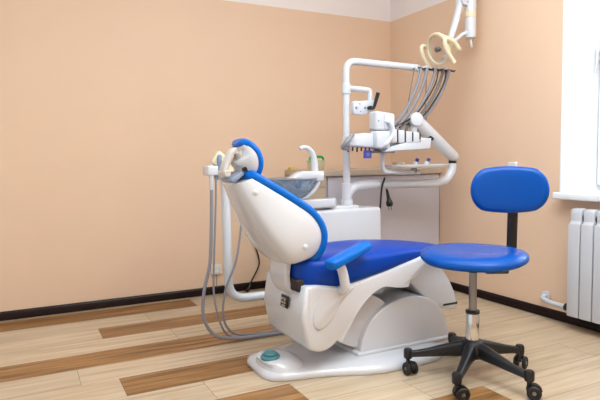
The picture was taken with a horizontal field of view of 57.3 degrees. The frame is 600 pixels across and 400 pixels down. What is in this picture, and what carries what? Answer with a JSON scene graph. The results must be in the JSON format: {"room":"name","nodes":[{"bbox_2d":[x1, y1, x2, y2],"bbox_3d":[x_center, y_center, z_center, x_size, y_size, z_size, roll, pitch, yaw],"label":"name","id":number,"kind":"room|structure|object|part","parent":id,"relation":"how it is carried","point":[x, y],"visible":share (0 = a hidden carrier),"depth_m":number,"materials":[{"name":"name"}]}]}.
{"room":"dental clinic","nodes":[
{"label":"dental clinic","id":0,"kind":"room"},
{"bbox_2d":[0,0,390,320],"bbox_3d":[-0.990,-0.577,3.741,5.000,2.720,0.200,-3,5,-27],"label":"wall","id":1,"kind":"structure","parent":0,"point":[113,112],"depth_m":3.64,"materials":[{"name":"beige paint"}]},
{"bbox_2d":[0,280,265,320],"bbox_3d":[-1.194,0.668,3.596,4.400,0.052,0.014,-3,5,-27],"label":"baseboard","id":2,"kind":"structure","parent":1,"relation":"attached to","point":[89,305],"depth_m":3.59,"materials":[{"name":"black"}]},
{"bbox_2d":[211,264,221,285],"bbox_3d":[-0.590,0.536,3.892,0.075,0.158,0.026,-3,5,-27],"label":"wall outlet","id":3,"kind":"object","parent":1,"relation":"attached to","point":[218,267],"visible":0.94,"depth_m":3.88,"materials":[{"name":"white plastic"}]},
{"bbox_2d":[245,248,259,291],"bbox_3d":[-0.360,0.321,3.990,0.060,0.682,0.136,3,5,42],"label":"power cable","id":4,"kind":"object","parent":1,"relation":"attached to","point":[249,286],"visible":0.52,"depth_m":4.00,"materials":[{"name":"black plastic"}]},
{"bbox_2d":[0,288,599,399],"bbox_3d":[-0.100,0.836,1.474,4.400,0.002,4.800,-3,5,-27],"label":"floor","id":5,"kind":"structure","parent":0,"point":[158,350],"depth_m":2.61,"materials":[{"name":"brown wood"}]},
{"bbox_2d":[203,58,458,301],"bbox_3d":[0.258,-0.079,3.290,1.744,1.549,0.418,-3,5,-27],"label":"dental unit","id":6,"kind":"object","parent":5,"relation":"on","point":[346,220],"visible":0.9,"depth_m":3.27,"materials":[{"name":"white plastic"}]},
{"bbox_3d":[-0.164,0.208,3.034,0.561,0.689,0.047,-3,5,-27],"label":"assistant arm","id":7,"kind":"part","parent":6,"relation":"part of","materials":[{"name":"white paint"}]},
{"bbox_2d":[201,165,284,339],"bbox_3d":[-0.263,0.274,2.885,0.528,0.916,0.062,-2,4,-19],"label":"hose","id":8,"kind":"object","parent":6,"relation":"hanging from","point":[211,178],"visible":0.91,"depth_m":2.82,"materials":[{"name":"grey rubber"}]},
{"bbox_2d":[212,154,279,336],"bbox_3d":[-0.282,0.247,2.902,0.375,0.975,0.037,-2,4,-19],"label":"hose","id":9,"kind":"object","parent":6,"relation":"hanging from","point":[219,157],"visible":0.8,"depth_m":2.84,"materials":[{"name":"grey"}]},
{"bbox_2d":[222,225,278,335],"bbox_3d":[-0.249,0.295,2.953,0.373,0.867,0.057,-3,5,-27],"label":"hose","id":10,"kind":"object","parent":6,"relation":"hanging from","point":[240,231],"visible":0.59,"depth_m":2.91,"materials":[{"name":"grey"}]},
{"bbox_2d":[299,145,317,170],"bbox_3d":[0.049,-0.237,3.138,0.121,0.153,0.042,-3,5,-27],"label":"faucet","id":11,"kind":"object","parent":6,"relation":"on","point":[314,162],"depth_m":3.14,"materials":[{"name":"white plastic"}]},
{"bbox_3d":[0.225,0.041,3.347,0.210,0.023,0.180,-3,5,-27],"label":"box lid","id":12,"kind":"part","parent":6,"relation":"part of","materials":[{"name":"white plastic"}]},
{"bbox_3d":[0.269,-0.330,3.110,0.066,0.103,0.099,1,4,26],"label":"table handle","id":13,"kind":"part","parent":6,"relation":"part of","materials":[{"name":"grey plastic"}]},
{"bbox_3d":[0.369,-0.650,3.335,0.152,0.089,0.033,-2,4,-15],"label":"bracket arm","id":14,"kind":"part","parent":6,"relation":"part of","materials":[{"name":"white paint"}]},
{"bbox_2d":[363,147,371,157],"bbox_3d":[0.396,-0.277,3.221,0.053,0.064,0.011,-3,5,-27],"label":"tag","id":15,"kind":"object","parent":6,"relation":"attached to","point":[366,153],"visible":1,"depth_m":3.21,"materials":[{"name":"blue plastic"}]},
{"bbox_3d":[0.443,-0.594,3.307,0.074,0.106,0.041,-1,4,-11],"label":"clamp lever","id":16,"kind":"part","parent":6,"relation":"part of","materials":[{"name":"black plastic"}]},
{"bbox_3d":[0.507,-0.417,3.421,0.534,0.899,0.043,-2,4,-23],"label":"post","id":17,"kind":"part","parent":6,"relation":"part of","materials":[{"name":"white metal"}]},
{"bbox_2d":[379,177,392,209],"bbox_3d":[0.534,0.120,3.473,0.050,0.530,0.194,2,5,33],"label":"lead","id":18,"kind":"object","parent":6,"relation":"hanging from","point":[389,202],"visible":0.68,"depth_m":3.51,"materials":[{"name":"black plastic"}]},
{"bbox_3d":[0.528,0.121,3.461,0.037,0.530,0.166,1,4,25],"label":"cord","id":19,"kind":"part","parent":18,"relation":"part of","materials":[{"name":"black plastic"}]},
{"bbox_3d":[0.516,-0.389,3.191,0.065,0.168,0.067,2,5,31],"label":"loop handle","id":20,"kind":"part","parent":6,"relation":"part of","materials":[{"name":"white paint"}]},
{"bbox_2d":[380,153,420,174],"bbox_3d":[0.617,-0.225,3.385,0.296,0.140,0.040,-3,5,-27],"label":"support arm","id":21,"kind":"object","parent":6,"relation":"on","point":[382,155],"depth_m":3.35,"materials":[{"name":"white metal"}]},
{"bbox_3d":[0.648,-0.123,3.496,0.842,0.211,0.060,-2,4,-23],"label":"swing arm","id":22,"kind":"part","parent":6,"relation":"part of","materials":[{"name":"white paint"}]},
{"bbox_2d":[401,68,414,128],"bbox_3d":[0.675,-0.600,3.419,0.128,0.451,0.030,-3,5,-33],"label":"hose","id":23,"kind":"object","parent":6,"relation":"attached to","point":[414,68],"visible":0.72,"depth_m":3.43,"materials":[{"name":"grey"}]},
{"bbox_2d":[394,67,422,125],"bbox_3d":[0.664,-0.612,3.416,0.260,0.441,0.036,-3,5,-27],"label":"hose","id":24,"kind":"object","parent":6,"relation":"attached to","point":[398,119],"visible":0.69,"depth_m":3.42,"materials":[{"name":"grey"}]},
{"bbox_2d":[395,67,428,129],"bbox_3d":[0.700,-0.610,3.432,0.268,0.447,0.038,-3,5,-27],"label":"hose","id":25,"kind":"object","parent":6,"relation":"attached to","point":[408,113],"visible":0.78,"depth_m":3.44,"materials":[{"name":"grey rubber"}]},
{"bbox_2d":[385,164,448,167],"bbox_3d":[0.734,-0.214,3.460,0.456,0.021,0.192,-3,5,-27],"label":"tray","id":26,"kind":"object","parent":6,"relation":"attached to","point":[403,165],"visible":0.95,"depth_m":3.37,"materials":[{"name":"white plastic"}]},
{"bbox_2d":[412,158,419,164],"bbox_3d":[0.718,-0.229,3.424,0.054,0.068,0.028,0,4,13],"label":"vial","id":27,"kind":"object","parent":26,"relation":"on","point":[416,161],"visible":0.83,"depth_m":3.41,"materials":[{"name":"white plastic"}]},
{"bbox_2d":[395,71,438,126],"bbox_3d":[0.733,-0.621,3.434,0.378,0.411,0.062,-2,4,-24],"label":"cable","id":28,"kind":"object","parent":6,"relation":"attached to","point":[437,71],"visible":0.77,"depth_m":3.45,"materials":[{"name":"black plastic"}]},
{"bbox_2d":[400,68,436,129],"bbox_3d":[0.746,-0.609,3.454,0.300,0.453,0.043,-3,5,-27],"label":"hose","id":29,"kind":"object","parent":6,"relation":"attached to","point":[435,69],"visible":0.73,"depth_m":3.47,"materials":[{"name":"grey rubber"}]},
{"bbox_2d":[398,71,446,128],"bbox_3d":[0.778,-0.623,3.458,0.404,0.411,0.061,-3,4,-24],"label":"cable","id":30,"kind":"object","parent":6,"relation":"attached to","point":[445,71],"visible":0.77,"depth_m":3.48,"materials":[{"name":"black plastic"}]},
{"bbox_2d":[405,69,444,130],"bbox_3d":[0.792,-0.608,3.474,0.318,0.459,0.044,-3,5,-27],"label":"hose","id":31,"kind":"object","parent":6,"relation":"attached to","point":[443,70],"visible":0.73,"depth_m":3.48,"materials":[{"name":"grey rubber"}]},
{"bbox_2d":[423,69,450,118],"bbox_3d":[0.833,-0.607,3.493,0.320,0.465,0.051,-3,5,-27],"label":"hose","id":32,"kind":"object","parent":6,"relation":"attached to","point":[448,70],"visible":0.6,"depth_m":3.50,"materials":[{"name":"grey"}]},
{"bbox_3d":[0.870,-0.395,3.544,0.398,0.305,0.086,-3,5,-30],"label":"spring arm","id":33,"kind":"part","parent":6,"relation":"part of","materials":[{"name":"white paint"}]},
{"bbox_2d":[218,138,456,381],"bbox_3d":[0.218,0.233,2.605,1.227,1.033,0.645,-3,5,-27],"label":"dental chair","id":34,"kind":"object","parent":5,"relation":"on","point":[347,307],"visible":0.96,"depth_m":2.39,"materials":[{"name":"white plastic"}]},
{"bbox_3d":[-0.067,0.443,2.406,0.012,0.052,0.066,-3,5,-27],"label":"rating plate","id":35,"kind":"part","parent":34,"relation":"part of","materials":[{"name":"black plastic"}]},
{"bbox_3d":[0.141,0.454,2.341,0.202,0.178,0.024,-3,5,-27],"label":"panel","id":36,"kind":"part","parent":34,"relation":"part of","materials":[{"name":"white plastic"}]},
{"bbox_3d":[0.166,0.327,2.324,0.078,0.178,0.090,-3,5,-27],"label":"armrest post","id":37,"kind":"part","parent":34,"relation":"part of","materials":[{"name":"white plastic"}]},
{"bbox_3d":[0.245,0.722,2.675,1.008,0.047,0.606,-3,5,-27],"label":"plate","id":38,"kind":"part","parent":34,"relation":"part of","materials":[{"name":"white plastic"}]},
{"bbox_2d":[270,239,435,285],"bbox_3d":[0.337,0.289,2.672,0.937,0.170,0.444,-3,5,-27],"label":"seat cushion","id":39,"kind":"object","parent":34,"relation":"on","point":[388,262],"depth_m":2.45,"materials":[{"name":"blue leather"}]},
{"bbox_3d":[0.196,0.543,2.635,0.404,0.265,0.255,-3,5,-27],"label":"lift arm","id":40,"kind":"part","parent":34,"relation":"part of","materials":[{"name":"white plastic"}]},
{"bbox_3d":[0.708,0.522,2.914,0.094,0.010,0.259,-3,5,-27],"label":"leg rest trim","id":41,"kind":"part","parent":34,"relation":"part of","materials":[{"name":"black plastic"}]},
{"bbox_2d":[286,173,438,244],"bbox_3d":[0.464,0.224,4.079,0.962,0.831,0.580,-3,5,-27],"label":"base cabinet","id":42,"kind":"object","parent":5,"relation":"on","point":[414,214],"visible":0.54,"depth_m":3.88,"materials":[{"name":"white"}]},
{"bbox_3d":[0.036,-0.135,3.838,0.012,0.069,0.576,-3,5,-27],"label":"panel","id":43,"kind":"part","parent":42,"relation":"part of","materials":[{"name":"white plastic"}]},
{"bbox_3d":[0.041,0.248,3.865,0.012,0.691,0.576,-3,5,-27],"label":"panel","id":44,"kind":"part","parent":42,"relation":"part of","materials":[{"name":"beige laminate"}]},
{"bbox_2d":[285,168,441,175],"bbox_3d":[0.459,-0.210,4.048,0.970,0.038,0.618,-3,5,-27],"label":"countertop","id":45,"kind":"structure","parent":42,"relation":"on","point":[353,171],"depth_m":3.77,"materials":[{"name":"laminate"}]},
{"bbox_2d":[309,155,324,168],"bbox_3d":[0.111,-0.259,3.810,0.125,0.100,0.100,-3,5,-27],"label":"tub","id":46,"kind":"object","parent":45,"relation":"on","point":[318,156],"visible":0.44,"depth_m":3.80,"materials":[{"name":"beige plastic"}]},
{"bbox_3d":[0.115,-0.283,3.799,0.125,0.051,0.012,-3,5,-27],"label":"bail handle","id":47,"kind":"part","parent":46,"relation":"part of","materials":[{"name":"green plastic"}]},
{"bbox_2d":[402,166,549,399],"bbox_3d":[0.807,0.310,2.345,0.620,0.903,0.575,-3,5,-27],"label":"stool","id":48,"kind":"object","parent":5,"relation":"on","point":[511,190],"visible":1,"depth_m":2.38,"materials":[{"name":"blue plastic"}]},
{"bbox_3d":[0.588,0.646,2.393,0.254,0.085,0.058,0,4,9],"label":"leg","id":49,"kind":"part","parent":48,"relation":"part of","materials":[{"name":"black plastic"}]},
{"bbox_3d":[0.733,0.636,2.514,0.058,0.085,0.232,-1,4,-4],"label":"leg","id":50,"kind":"part","parent":48,"relation":"part of","materials":[{"name":"black plastic"}]},
{"bbox_3d":[0.666,0.657,2.231,0.058,0.085,0.257,2,5,29],"label":"leg","id":51,"kind":"part","parent":48,"relation":"part of","materials":[{"name":"black plastic"}]},
{"bbox_3d":[0.745,0.243,2.355,0.451,0.061,0.455,-3,5,-27],"label":"seat","id":52,"kind":"part","parent":48,"relation":"part of","materials":[{"name":"blue leather"}]},
{"bbox_3d":[0.880,0.641,2.411,0.227,0.085,0.058,-2,4,-17],"label":"leg","id":53,"kind":"part","parent":48,"relation":"part of","materials":[{"name":"black plastic"}]},
{"bbox_3d":[0.831,0.654,2.239,0.058,0.085,0.254,-3,5,-34],"label":"leg","id":54,"kind":"part","parent":48,"relation":"part of","materials":[{"name":"black plastic"}]},
{"bbox_3d":[0.936,-0.046,2.464,0.334,0.212,0.083,0,4,11],"label":"backrest","id":55,"kind":"part","parent":48,"relation":"part of","materials":[{"name":"blue leather"}]},
{"bbox_3d":[0.897,0.099,2.475,0.254,0.356,0.057,-3,5,-34],"label":"post","id":56,"kind":"part","parent":48,"relation":"part of","materials":[{"name":"black plastic"}]},
{"bbox_2d":[391,0,599,312],"bbox_3d":[2.020,-0.524,2.478,0.400,2.720,4.800,-3,5,-27],"label":"wall","id":57,"kind":"structure","parent":0,"point":[500,105],"depth_m":3.52,"materials":[{"name":"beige paint"}]},
{"bbox_2d":[508,162,516,165],"bbox_3d":[1.321,-0.216,3.409,0.022,0.040,0.060,-3,5,-27],"label":"wall outlet","id":58,"kind":"object","parent":57,"relation":"attached to","point":[509,163],"visible":0.59,"depth_m":3.40,"materials":[{"name":"white plastic"}]},
{"bbox_2d":[450,282,599,331],"bbox_3d":[1.851,0.712,2.470,0.014,0.052,4.800,-3,5,-27],"label":"baseboard","id":59,"kind":"structure","parent":57,"relation":"attached to","point":[536,309],"depth_m":3.34,"materials":[{"name":"black wood"}]},
{"bbox_2d":[540,208,599,323],"bbox_3d":[1.663,0.354,2.677,0.126,0.587,1.233,-3,5,-27],"label":"radiator","id":60,"kind":"object","parent":57,"relation":"attached to","point":[583,270],"visible":1,"depth_m":2.88,"materials":[{"name":"white metal"}]},
{"bbox_3d":[1.461,0.377,2.937,0.002,0.502,0.067,-3,5,-27],"label":"panel","id":61,"kind":"part","parent":60,"relation":"part of","materials":[{"name":"white metal"}]},
{"bbox_3d":[1.495,0.382,2.871,0.002,0.502,0.067,-3,5,-27],"label":"panel","id":62,"kind":"part","parent":60,"relation":"part of","materials":[{"name":"white metal"}]},
{"bbox_3d":[1.529,0.386,2.805,0.002,0.502,0.067,-3,5,-27],"label":"panel","id":63,"kind":"part","parent":60,"relation":"part of","materials":[{"name":"white metal"}]},
{"bbox_2d":[552,190,599,201],"bbox_3d":[1.936,0.010,2.521,0.395,0.039,1.493,-3,5,-27],"label":"window sill","id":64,"kind":"structure","parent":57,"relation":"attached to","point":[588,195],"depth_m":2.98,"materials":[{"name":"white plastic"}]},
{"bbox_2d":[559,0,599,191],"bbox_3d":[1.948,-0.764,2.510,0.328,1.505,1.450,-3,5,-27],"label":"window","id":65,"kind":"structure","parent":57,"relation":"attached to","point":[581,18],"depth_m":3.15,"materials":[{"name":"white glass"}]},
{"bbox_2d":[594,49,599,189],"bbox_3d":[2.088,-0.764,2.583,0.133,1.493,1.429,-3,5,-27],"label":"window","id":66,"kind":"structure","parent":57,"relation":"in","point":[597,50],"depth_m":3.22,"materials":[{"name":"white plastic"}]},
{"bbox_3d":[1.731,-0.804,3.183,0.048,0.139,0.034,-3,5,-27],"label":"handle","id":67,"kind":"part","parent":66,"relation":"part of","materials":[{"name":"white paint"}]},
{"bbox_3d":[1.930,-0.786,2.909,0.055,1.433,0.689,-3,5,-27],"label":"sash","id":68,"kind":"part","parent":66,"relation":"part of","materials":[{"name":"white plastic"}]},
{"bbox_3d":[0.001,-1.843,1.466,4.800,0.100,5.000,-3,5,-27],"label":"ceiling","id":69,"kind":"structure","parent":0,"visible":0},
{"bbox_2d":[419,0,475,67],"bbox_3d":[0.997,-1.391,3.470,0.433,1.106,0.271,-3,5,-27],"label":"lamp","id":70,"kind":"object","parent":69,"relation":"hanging from","point":[441,48],"visible":0.98,"depth_m":3.50,"materials":[{"name":"white paint"}]},
{"bbox_3d":[0.839,-0.921,3.531,0.137,0.163,0.072,-3,5,-27],"label":"loop handle","id":71,"kind":"part","parent":70,"relation":"part of","materials":[{"name":"beige plastic"}]},
{"bbox_3d":[0.919,-0.909,3.346,0.141,0.163,0.067,-3,5,-27],"label":"loop handle","id":72,"kind":"part","parent":70,"relation":"part of","materials":[{"name":"beige plastic"}]},
{"bbox_3d":[0.996,-1.147,3.521,0.125,0.272,0.052,-3,5,-27],"label":"spring arm","id":73,"kind":"part","parent":70,"relation":"part of","materials":[{"name":"white paint"}]},
{"bbox_3d":[1.015,-1.035,3.518,0.139,0.106,0.029,-2,4,-18],"label":"link rod","id":74,"kind":"part","parent":70,"relation":"part of","materials":[{"name":"white paint"}]}
]}

